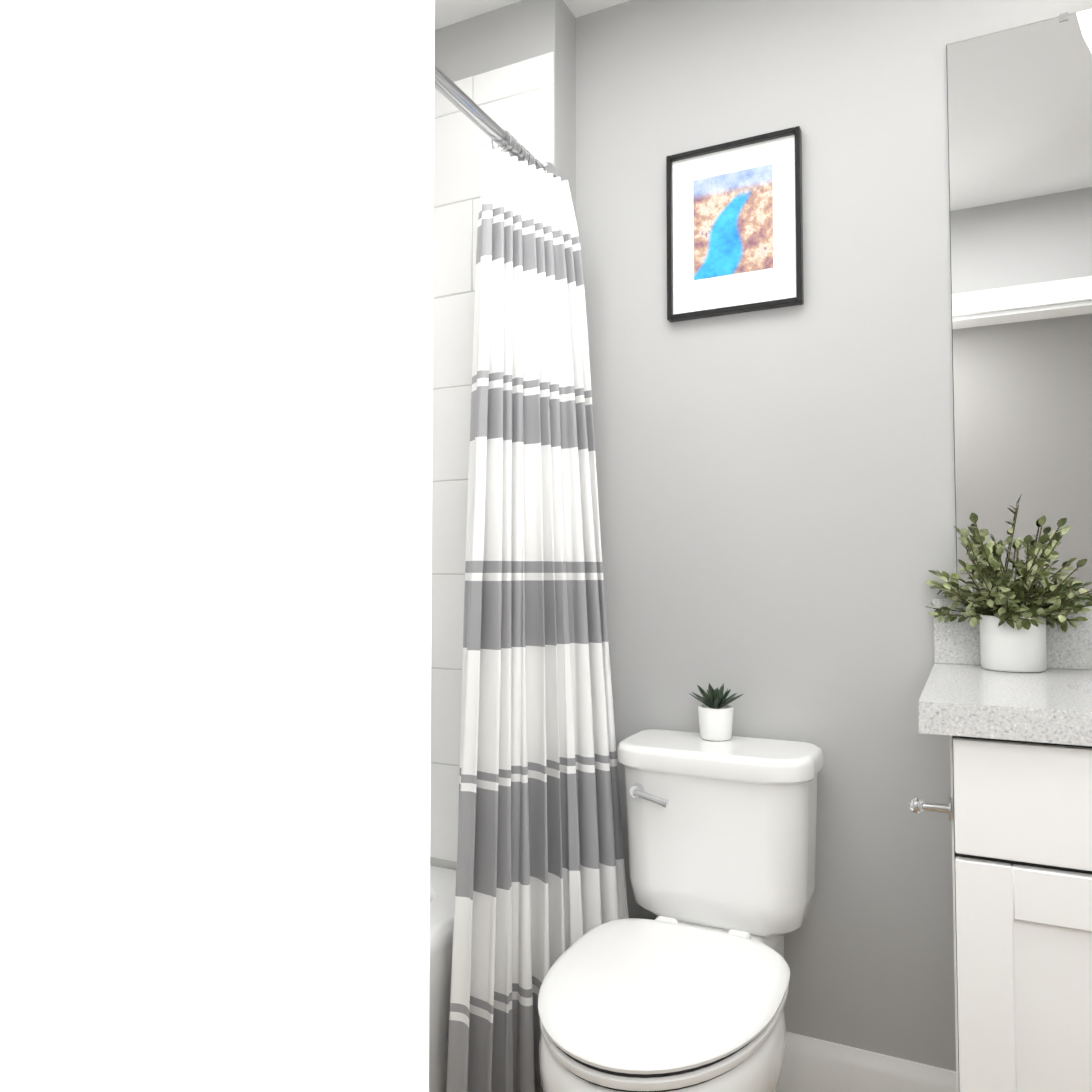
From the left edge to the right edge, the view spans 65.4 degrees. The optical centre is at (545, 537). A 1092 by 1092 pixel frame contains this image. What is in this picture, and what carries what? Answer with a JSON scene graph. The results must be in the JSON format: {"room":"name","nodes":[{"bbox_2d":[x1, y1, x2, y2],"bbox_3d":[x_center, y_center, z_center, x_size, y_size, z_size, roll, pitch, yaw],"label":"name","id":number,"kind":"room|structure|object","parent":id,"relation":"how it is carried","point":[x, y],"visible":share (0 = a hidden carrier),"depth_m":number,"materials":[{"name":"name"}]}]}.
{"room":"bathroom","nodes":[
{"label":"bathroom","id":0,"kind":"room"},
{"bbox_2d":[434,0,575,216],"bbox_3d":[-0.308,-0.036,2.210,0.853,2.440,0.234,-1,-3,27],"label":"wall","id":1,"kind":"structure","parent":0,"point":[522,30],"depth_m":2.02,"materials":[{"name":"grey paint"}]},
{"bbox_2d":[435,0,629,29],"bbox_3d":[-0.262,-1.354,0.550,2.710,0.060,3.254,-1,-3,27],"label":"ceiling","id":2,"kind":"structure","parent":0,"point":[448,12],"depth_m":2.03,"materials":[{"name":"white paint"}]},
{"bbox_2d":[576,0,1091,1070],"bbox_3d":[0.875,-0.057,1.682,1.735,2.440,0.120,-1,-3,27],"label":"wall","id":3,"kind":"structure","parent":0,"point":[776,494],"depth_m":1.78,"materials":[{"name":"grey paint"}]},
{"bbox_2d":[666,126,803,321],"bbox_3d":[0.408,-0.678,1.860,0.294,0.375,0.024,-1,-3,27],"label":"picture frame","id":4,"kind":"object","parent":3,"relation":"attached to","point":[734,209],"visible":0.98,"depth_m":1.85,"materials":[{"name":"black"}]},
{"bbox_2d":[775,1032,956,1091],"bbox_3d":[0.425,1.095,1.780,0.803,0.145,0.024,-1,-3,27],"label":"baseboard","id":5,"kind":"structure","parent":3,"relation":"attached to","point":[810,1064],"depth_m":1.66,"materials":[{"name":"white"}]},
{"bbox_2d":[946,8,1091,598],"bbox_3d":[1.132,-0.439,1.497,0.755,1.100,0.008,-1,-3,27],"label":"mirror","id":6,"kind":"object","parent":3,"relation":"attached to","point":[1019,100],"visible":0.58,"depth_m":1.61,"materials":[{"name":"grey mirror"}]},
{"bbox_3d":[-0.262,1.144,0.450,2.710,0.060,3.254,-1,-3,27],"label":"floor","id":7,"kind":"structure","parent":0,"visible":0},
{"bbox_2d":[429,866,455,1091],"bbox_3d":[-0.742,0.952,1.396,0.747,0.400,1.515,-1,-3,27],"label":"bathtub","id":8,"kind":"object","parent":7,"relation":"on","point":[442,891],"visible":0.04,"depth_m":1.65,"materials":[{"name":"white ceramic"}]},
{"bbox_2d":[538,729,822,1091],"bbox_3d":[0.233,0.785,1.484,0.394,0.756,0.716,-1,-3,27],"label":"toilet","id":9,"kind":"object","parent":7,"relation":"on","point":[686,989],"visible":1,"depth_m":1.55,"materials":[{"name":"white ceramic"}]},
{"bbox_2d":[689,683,742,740],"bbox_3d":[0.357,0.362,1.776,0.112,0.111,0.122,-1,-3,27],"label":"potted plant","id":10,"kind":"object","parent":9,"relation":"on","point":[715,712],"visible":1,"depth_m":1.75,"materials":[{"name":"white ceramic"}]},
{"bbox_2d":[908,598,1091,1091],"bbox_3d":[0.995,0.622,1.206,0.852,1.044,0.572,-1,-3,27],"label":"bathroom vanity","id":11,"kind":"object","parent":7,"relation":"on","point":[1017,808],"visible":0.98,"depth_m":1.12,"materials":[{"name":"white wood"}]},
{"bbox_2d":[925,494,1091,671],"bbox_3d":[0.823,0.075,1.492,0.298,0.320,0.234,-1,-3,27],"label":"potted plant","id":12,"kind":"object","parent":11,"relation":"on","point":[1012,630],"visible":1,"depth_m":1.50,"materials":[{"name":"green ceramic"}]},
{"bbox_3d":[-0.350,-0.112,0.324,2.468,2.440,0.120,-1,-3,27],"label":"wall","id":13,"kind":"structure","parent":0,"visible":0},
{"bbox_2d":[0,0,434,1091],"bbox_3d":[0.266,0.034,0.010,0.956,2.122,0.156,-1,-3,27],"label":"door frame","id":14,"kind":"structure","parent":13,"relation":"attached to","point":[216,314],"depth_m":0.16,"materials":[{"name":"white"}]},
{"bbox_3d":[-1.420,-0.082,1.079,0.122,2.440,3.254,-1,-3,27],"label":"wall","id":15,"kind":"structure","parent":0,"visible":0},
{"bbox_2d":[430,51,554,869],"bbox_3d":[-0.703,0.007,1.419,0.853,2.290,1.530,-1,-3,27],"label":"wall tiles","id":16,"kind":"structure","parent":15,"relation":"attached to","point":[516,100],"depth_m":2.03,"materials":[{"name":"white tile"}]},
{"bbox_2d":[434,64,556,177],"bbox_3d":[-0.345,-0.855,1.270,0.068,0.068,1.522,-1,-3,27],"label":"curtain rod","id":17,"kind":"object","parent":16,"relation":"attached to","point":[452,92],"visible":0.6,"depth_m":1.70,"materials":[{"name":"silver metal"}]},
{"bbox_2d":[446,143,628,1091],"bbox_3d":[0.001,0.156,1.732,0.269,1.918,0.402,-1,-3,27],"label":"shower curtain","id":18,"kind":"object","parent":17,"relation":"hanging from","point":[540,889],"visible":0.94,"depth_m":1.72,"materials":[{"name":"fabric"}]}
]}

